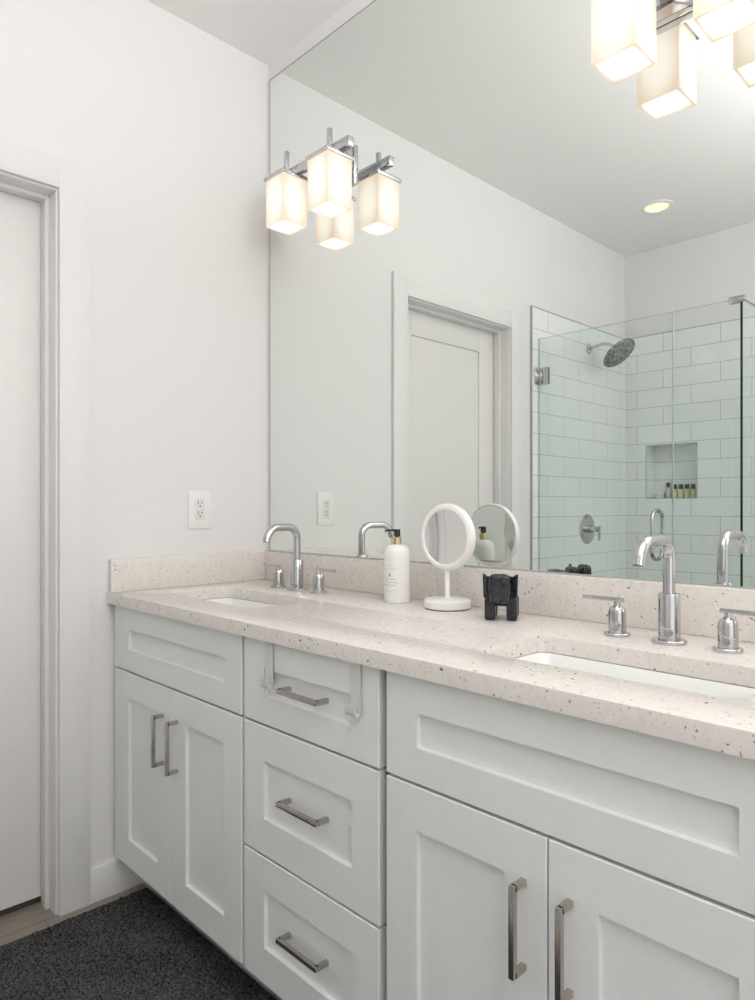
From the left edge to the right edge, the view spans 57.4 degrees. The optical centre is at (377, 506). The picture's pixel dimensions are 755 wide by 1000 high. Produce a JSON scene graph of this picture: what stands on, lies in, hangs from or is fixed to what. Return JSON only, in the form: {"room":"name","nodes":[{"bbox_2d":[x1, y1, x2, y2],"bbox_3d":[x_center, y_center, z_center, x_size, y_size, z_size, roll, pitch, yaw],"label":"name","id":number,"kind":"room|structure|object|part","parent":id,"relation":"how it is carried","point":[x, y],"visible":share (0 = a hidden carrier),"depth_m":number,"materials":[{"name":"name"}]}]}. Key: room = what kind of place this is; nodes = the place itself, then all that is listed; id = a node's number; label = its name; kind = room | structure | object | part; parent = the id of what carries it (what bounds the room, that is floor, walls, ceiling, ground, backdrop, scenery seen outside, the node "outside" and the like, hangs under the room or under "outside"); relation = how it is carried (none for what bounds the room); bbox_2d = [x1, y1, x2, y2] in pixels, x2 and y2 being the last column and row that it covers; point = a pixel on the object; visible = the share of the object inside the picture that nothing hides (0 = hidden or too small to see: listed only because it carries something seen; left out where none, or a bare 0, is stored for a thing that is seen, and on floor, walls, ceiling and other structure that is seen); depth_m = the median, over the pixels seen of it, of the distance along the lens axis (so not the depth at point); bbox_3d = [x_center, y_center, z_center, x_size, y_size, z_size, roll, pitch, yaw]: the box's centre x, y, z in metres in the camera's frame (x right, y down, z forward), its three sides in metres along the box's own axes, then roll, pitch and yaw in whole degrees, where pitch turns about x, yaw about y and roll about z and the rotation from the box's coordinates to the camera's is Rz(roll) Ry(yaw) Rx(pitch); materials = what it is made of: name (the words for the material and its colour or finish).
{"room":"bathroom","nodes":[
{"label":"bathroom","id":0,"kind":"room"},
{"bbox_2d":[0,0,267,865],"bbox_3d":[-1.516,-0.208,1.559,2.892,2.747,0.250,0,0,-44],"label":"wall","id":1,"kind":"structure","parent":0,"point":[167,118],"depth_m":2.16,"materials":[{"name":"paint"}]},
{"bbox_2d":[0,191,40,915],"bbox_3d":[-1.262,0.134,1.781,0.747,2.062,0.035,0,0,-44],"label":"door","id":2,"kind":"structure","parent":1,"relation":"in","point":[20,218],"depth_m":1.98,"materials":[{"name":"paint"}]},
{"bbox_2d":[0,171,57,914],"bbox_3d":[-1.231,0.123,1.749,0.791,2.085,0.125,0,0,-44],"label":"trim","id":3,"kind":"structure","parent":1,"relation":"attached to","point":[47,196],"depth_m":2.00,"materials":[{"name":"paint"}]},
{"bbox_2d":[0,137,89,916],"bbox_3d":[-1.182,0.086,1.698,0.937,2.158,0.015,0,0,-44],"label":"trim","id":4,"kind":"structure","parent":1,"relation":"attached to","point":[71,179],"depth_m":1.98,"materials":[{"name":"paint"}]},
{"bbox_2d":[90,857,142,903],"bbox_3d":[-0.990,1.113,1.885,1.669,0.106,0.014,0,0,-44],"label":"baseboard","id":5,"kind":"structure","parent":1,"relation":"attached to","point":[110,877],"depth_m":2.06,"materials":[{"name":"paint"}]},
{"bbox_2d":[188,490,210,528],"bbox_3d":[-0.588,0.009,2.280,0.083,0.126,0.007,0,0,-44],"label":"power outlet","id":6,"kind":"object","parent":1,"relation":"attached to","point":[199,501],"visible":1,"depth_m":2.28,"materials":[{"name":"white plastic"}]},
{"bbox_2d":[195,499,204,519],"bbox_3d":[-0.586,0.009,2.279,0.035,0.072,0.002,0,0,-44],"label":"socket","id":7,"kind":"object","parent":6,"relation":"attached to","point":[199,503],"depth_m":2.28,"materials":[{"name":"white plastic"}]},
{"bbox_2d":[0,884,276,999],"bbox_3d":[-0.021,1.190,0.084,2.985,0.050,4.450,0,0,-44],"label":"floor","id":8,"kind":"structure","parent":0,"point":[23,922],"depth_m":1.95,"materials":[{"name":"brown wood"}]},
{"bbox_2d":[0,888,275,999],"bbox_3d":[-0.427,1.157,1.184,0.887,0.017,1.698,0,0,-44],"label":"bath rug","id":9,"kind":"object","parent":8,"relation":"on","point":[134,946],"visible":1,"depth_m":1.75,"materials":[{"name":"black carpet"}]},
{"bbox_2d":[115,605,275,998],"bbox_3d":[-0.364,0.728,2.006,0.596,0.876,0.709,0,0,-44],"label":"vanity cabinet","id":10,"kind":"object","parent":8,"relation":"on","point":[179,685],"visible":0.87,"depth_m":1.76,"materials":[{"name":"paint"}]},
{"bbox_3d":[-0.657,0.762,1.944,0.020,0.563,0.344,0,0,-44],"label":"door","id":11,"kind":"part","parent":10,"relation":"part of","materials":[{"name":"paint"}]},
{"bbox_3d":[-0.584,0.621,1.829,0.034,0.136,0.010,0,0,-44],"label":"handle","id":12,"kind":"part","parent":10,"relation":"part of","materials":[{"name":"silver metal"}]},
{"bbox_3d":[-0.530,0.621,1.774,0.034,0.136,0.010,0,0,-44],"label":"handle","id":13,"kind":"part","parent":10,"relation":"part of","materials":[{"name":"silver metal"}]},
{"bbox_3d":[-0.540,0.384,1.823,0.020,0.184,0.682,0,0,-44],"label":"drawer","id":14,"kind":"part","parent":10,"relation":"part of","materials":[{"name":"paint"}]},
{"bbox_3d":[-0.419,0.762,1.699,0.020,0.563,0.334,0,0,-44],"label":"door","id":15,"kind":"part","parent":10,"relation":"part of","materials":[{"name":"paint"}]},
{"bbox_2d":[107,579,754,759],"bbox_3d":[0.050,0.273,1.594,0.578,0.032,1.876,0,0,-44],"label":"countertop","id":16,"kind":"structure","parent":10,"relation":"on","point":[465,650],"depth_m":1.29,"materials":[{"name":"stone"}]},
{"bbox_2d":[109,551,264,592],"bbox_3d":[-0.602,0.207,2.256,0.554,0.099,0.020,0,0,-44],"label":"side splash","id":17,"kind":"object","parent":16,"relation":"on","point":[143,573],"visible":1,"depth_m":2.22,"materials":[{"name":"stone"}]},
{"bbox_2d":[204,597,275,607],"bbox_3d":[-0.398,0.361,1.975,0.265,0.144,0.490,0,0,-44],"label":"sink","id":18,"kind":"object","parent":16,"relation":"in","point":[238,602],"visible":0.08,"depth_m":2.15,"materials":[{"name":"ceramic"}]},
{"bbox_2d":[263,523,335,593],"bbox_3d":[-0.283,0.154,2.084,0.169,0.206,0.350,0,0,-44],"label":"faucet","id":19,"kind":"object","parent":16,"relation":"on","point":[296,564],"visible":1,"depth_m":2.10,"materials":[{"name":"silver metal"}]},
{"bbox_3d":[-0.337,0.185,2.215,0.011,0.008,0.087,0,0,-44],"label":"lever","id":20,"kind":"part","parent":19,"relation":"part of","materials":[{"name":"silver metal"}]},
{"bbox_3d":[-0.315,0.254,2.193,0.050,0.007,0.050,0,0,-44],"label":"plate","id":21,"kind":"part","parent":19,"relation":"part of","materials":[{"name":"silver metal"}]},
{"bbox_3d":[-0.287,0.108,2.074,0.023,0.114,0.150,0,0,38],"label":"spout","id":22,"kind":"part","parent":19,"relation":"part of","materials":[{"name":"silver metal"}]},
{"bbox_3d":[-0.248,0.253,2.124,0.064,0.008,0.064,0,0,-44],"label":"plate","id":23,"kind":"part","parent":19,"relation":"part of","materials":[{"name":"silver metal"}]},
{"bbox_3d":[-0.175,0.254,2.049,0.050,0.007,0.050,0,0,-44],"label":"plate","id":24,"kind":"part","parent":19,"relation":"part of","materials":[{"name":"silver metal"}]},
{"bbox_3d":[-0.154,0.185,2.027,0.011,0.008,0.087,0,0,-44],"label":"lever","id":25,"kind":"part","parent":19,"relation":"part of","materials":[{"name":"silver metal"}]},
{"bbox_2d":[384,529,409,602],"bbox_3d":[0.053,0.159,1.865,0.071,0.196,0.070,0,0,-44],"label":"pump bottle","id":26,"kind":"object","parent":16,"relation":"on","point":[396,555],"visible":1,"depth_m":1.84,"materials":[{"name":"white plastic"}]},
{"bbox_2d":[420,503,475,611],"bbox_3d":[0.177,0.124,1.745,0.140,0.266,0.120,0,0,6],"label":"makeup mirror","id":27,"kind":"object","parent":16,"relation":"on","point":[448,534],"visible":1,"depth_m":1.73,"materials":[{"name":"white paint"}]},
{"bbox_3d":[0.171,0.077,1.739,0.004,0.139,0.139,0,0,-45],"label":"glass","id":28,"kind":"part","parent":27,"relation":"part of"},
{"bbox_3d":[0.175,0.077,1.743,0.022,0.172,0.172,0,0,-45],"label":"frame","id":29,"kind":"part","parent":27,"relation":"part of","materials":[{"name":"white paint"}]},
{"bbox_2d":[483,573,518,620],"bbox_3d":[0.282,0.203,1.571,0.079,0.108,0.126,0,0,15],"label":"elephant figurine","id":30,"kind":"object","parent":16,"relation":"on","point":[498,589],"visible":1,"depth_m":1.53,"materials":[{"name":"stone"}]},
{"bbox_2d":[514,652,754,698],"bbox_3d":[0.404,0.361,1.148,0.265,0.144,0.490,0,0,-44],"label":"sink","id":31,"kind":"object","parent":16,"relation":"in","point":[675,681],"visible":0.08,"depth_m":1.22,"materials":[{"name":"ceramic"}]},
{"bbox_2d":[582,534,754,653],"bbox_3d":[0.512,0.154,1.263,0.170,0.206,0.356,0,0,-44],"label":"faucet","id":32,"kind":"object","parent":16,"relation":"on","point":[669,601],"visible":1,"depth_m":1.28,"materials":[{"name":"silver metal"}]},
{"bbox_3d":[0.457,0.185,1.397,0.011,0.008,0.087,0,0,-44],"label":"lever","id":33,"kind":"part","parent":32,"relation":"part of","materials":[{"name":"silver metal"}]},
{"bbox_3d":[0.478,0.254,1.375,0.050,0.007,0.050,0,0,-44],"label":"plate","id":34,"kind":"part","parent":32,"relation":"part of","materials":[{"name":"silver metal"}]},
{"bbox_3d":[0.504,0.108,1.256,0.150,0.114,0.023,0,0,-44],"label":"spout","id":35,"kind":"part","parent":32,"relation":"part of","materials":[{"name":"silver metal"}]},
{"bbox_3d":[0.550,0.253,1.301,0.064,0.008,0.064,0,0,-44],"label":"plate","id":36,"kind":"part","parent":32,"relation":"part of","materials":[{"name":"silver metal"}]},
{"bbox_3d":[0.623,0.254,1.226,0.050,0.007,0.050,0,0,-44],"label":"plate","id":37,"kind":"part","parent":32,"relation":"part of","materials":[{"name":"silver metal"}]},
{"bbox_3d":[0.644,0.185,1.204,0.011,0.008,0.087,0,0,-44],"label":"lever","id":38,"kind":"part","parent":32,"relation":"part of","materials":[{"name":"silver metal"}]},
{"bbox_2d":[244,636,389,999],"bbox_3d":[0.045,0.728,1.591,0.586,0.876,0.454,0,0,-44],"label":"vanity cabinet","id":39,"kind":"object","parent":8,"relation":"on","point":[315,773],"visible":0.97,"depth_m":1.39,"materials":[{"name":"paint"}]},
{"bbox_2d":[260,642,272,688],"bbox_3d":[-0.230,0.340,1.491,0.040,0.099,0.027,0,0,-44],"label":"hook","id":40,"kind":"object","parent":39,"relation":"attached to","point":[267,682],"visible":0.91,"depth_m":1.48,"materials":[{"name":"white metal"}]},
{"bbox_3d":[-0.154,0.902,1.399,0.034,0.010,0.132,0,0,-44],"label":"handle","id":41,"kind":"part","parent":39,"relation":"part of","materials":[{"name":"silver metal"}]},
{"bbox_3d":[-0.154,0.619,1.399,0.034,0.010,0.132,0,0,-44],"label":"handle","id":42,"kind":"part","parent":39,"relation":"part of","materials":[{"name":"silver metal"}]},
{"bbox_3d":[-0.154,0.384,1.399,0.034,0.010,0.132,0,0,-44],"label":"handle","id":43,"kind":"part","parent":39,"relation":"part of","materials":[{"name":"silver metal"}]},
{"bbox_3d":[-0.143,0.905,1.413,0.020,0.276,0.438,0,0,-44],"label":"drawer","id":44,"kind":"part","parent":39,"relation":"part of","materials":[{"name":"paint"}]},
{"bbox_3d":[-0.143,0.621,1.413,0.020,0.282,0.438,0,0,-44],"label":"drawer","id":45,"kind":"part","parent":39,"relation":"part of","materials":[{"name":"paint"}]},
{"bbox_3d":[-0.143,0.384,1.413,0.020,0.184,0.438,0,0,-44],"label":"drawer","id":46,"kind":"part","parent":39,"relation":"part of","materials":[{"name":"paint"}]},
{"bbox_2d":[345,662,360,717],"bbox_3d":[-0.037,0.340,1.292,0.040,0.099,0.027,0,0,-44],"label":"hook","id":47,"kind":"object","parent":39,"relation":"attached to","point":[354,709],"visible":0.92,"depth_m":1.28,"materials":[{"name":"white metal"}]},
{"bbox_2d":[387,671,754,999],"bbox_3d":[0.448,0.728,1.169,0.596,0.876,0.712,0,0,-44],"label":"vanity cabinet","id":48,"kind":"object","parent":8,"relation":"on","point":[534,853],"visible":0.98,"depth_m":0.99,"materials":[{"name":"paint"}]},
{"bbox_3d":[0.137,0.762,1.125,0.020,0.563,0.330,0,0,-44],"label":"door","id":49,"kind":"part","parent":48,"relation":"part of","materials":[{"name":"paint"}]},
{"bbox_3d":[0.206,0.621,1.015,0.034,0.136,0.010,0,0,-44],"label":"handle","id":50,"kind":"part","parent":48,"relation":"part of","materials":[{"name":"silver metal"}]},
{"bbox_3d":[0.260,0.621,0.960,0.034,0.136,0.010,0,0,-44],"label":"handle","id":51,"kind":"part","parent":48,"relation":"part of","materials":[{"name":"silver metal"}]},
{"bbox_3d":[0.369,0.762,0.885,0.020,0.563,0.332,0,0,-44],"label":"door","id":52,"kind":"part","parent":48,"relation":"part of","materials":[{"name":"paint"}]},
{"bbox_2d":[147,0,350,65],"bbox_3d":[-0.317,-1.607,0.389,2.985,0.050,3.600,0,0,-44],"label":"ceiling","id":53,"kind":"structure","parent":0,"point":[264,30],"depth_m":2.24,"materials":[{"name":"paint"}]},
{"bbox_2d":[268,0,373,80],"bbox_3d":[0.721,-0.208,1.395,0.094,2.747,3.600,0,0,-44],"label":"wall","id":54,"kind":"structure","parent":0,"point":[353,7],"depth_m":2.28,"materials":[{"name":"paint"}]},
{"bbox_2d":[267,81,268,550],"bbox_3d":[-0.389,-0.681,2.469,0.006,1.677,0.013,0,0,-44],"label":"trim","id":55,"kind":"structure","parent":54,"relation":"attached to","point":[268,81],"depth_m":2.47,"materials":[{"name":"paint"}]},
{"bbox_2d":[265,551,754,642],"bbox_3d":[0.253,0.207,1.791,0.026,0.099,1.876,0,0,-44],"label":"backsplash","id":56,"kind":"structure","parent":54,"relation":"attached to","point":[540,593],"depth_m":1.59,"materials":[{"name":"stone"}]},
{"bbox_2d":[269,0,754,588],"bbox_3d":[0.263,-0.681,1.794,0.007,1.678,1.861,0,0,-44],"label":"wall mirror","id":57,"kind":"object","parent":54,"relation":"attached to","point":[531,311],"visible":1,"depth_m":1.71,"materials":[{"name":"silver glass"}]},
{"bbox_2d":[264,127,353,234],"bbox_3d":[-0.192,-1.014,2.149,0.153,0.254,0.344,0,0,-44],"label":"vanity light","id":58,"kind":"object","parent":57,"relation":"attached to","point":[329,168],"visible":1,"depth_m":2.08,"materials":[{"name":"white glass"}]},
{"bbox_3d":[-0.292,-0.971,2.218,0.094,0.148,0.094,0,0,-44],"label":"lamp shade","id":59,"kind":"part","parent":58,"relation":"part of","materials":[{"name":"white glass"}]},
{"bbox_2d":[270,220,302,233],"bbox_3d":[-0.292,-0.902,2.218,0.084,0.004,0.084,0,0,-44],"label":"diffuser","id":60,"kind":"object","parent":58,"relation":"attached to","point":[283,226],"depth_m":2.22,"materials":[{"name":"white glass"}]},
{"bbox_3d":[-0.292,-1.098,2.218,0.013,0.085,0.013,0,0,-44],"label":"post","id":61,"kind":"part","parent":58,"relation":"part of","materials":[{"name":"silver metal"}]},
{"bbox_2d":[311,202,347,216],"bbox_3d":[-0.143,-0.892,2.064,0.084,0.004,0.084,0,0,-44],"label":"diffuser","id":62,"kind":"object","parent":58,"relation":"attached to","point":[326,209],"depth_m":2.06,"materials":[{"name":"white glass"}]},
{"bbox_3d":[-0.143,-0.961,2.064,0.094,0.148,0.094,0,0,-44],"label":"lamp shade","id":63,"kind":"part","parent":58,"relation":"part of","materials":[{"name":"white glass"}]},
{"bbox_3d":[-0.143,-1.088,2.064,0.013,0.085,0.013,0,0,-44],"label":"post","id":64,"kind":"part","parent":58,"relation":"part of","materials":[{"name":"silver metal"}]},
{"bbox_2d":[591,0,754,83],"bbox_3d":[0.600,-1.014,1.332,0.153,0.254,0.344,0,0,-44],"label":"vanity light","id":65,"kind":"object","parent":57,"relation":"attached to","point":[623,32],"visible":1,"depth_m":1.37,"materials":[{"name":"white glass"}]},
{"bbox_3d":[0.500,-0.971,1.401,0.094,0.148,0.094,0,0,-44],"label":"lamp shade","id":66,"kind":"part","parent":65,"relation":"part of","materials":[{"name":"white glass"}]},
{"bbox_2d":[596,45,650,80],"bbox_3d":[0.500,-0.902,1.401,0.084,0.004,0.084,0,0,-44],"label":"diffuser","id":67,"kind":"object","parent":65,"relation":"attached to","point":[614,62],"depth_m":1.39,"materials":[{"name":"white glass"}]},
{"bbox_3d":[0.640,-0.961,1.256,0.094,0.148,0.094,0,0,-44],"label":"lamp shade","id":68,"kind":"part","parent":65,"relation":"part of","materials":[{"name":"white glass"}]},
{"bbox_2d":[699,0,754,38],"bbox_3d":[0.640,-0.892,1.256,0.084,0.004,0.084,0,0,-44],"label":"diffuser","id":69,"kind":"object","parent":65,"relation":"attached to","point":[718,19],"depth_m":1.25,"materials":[{"name":"white glass"}]}
]}

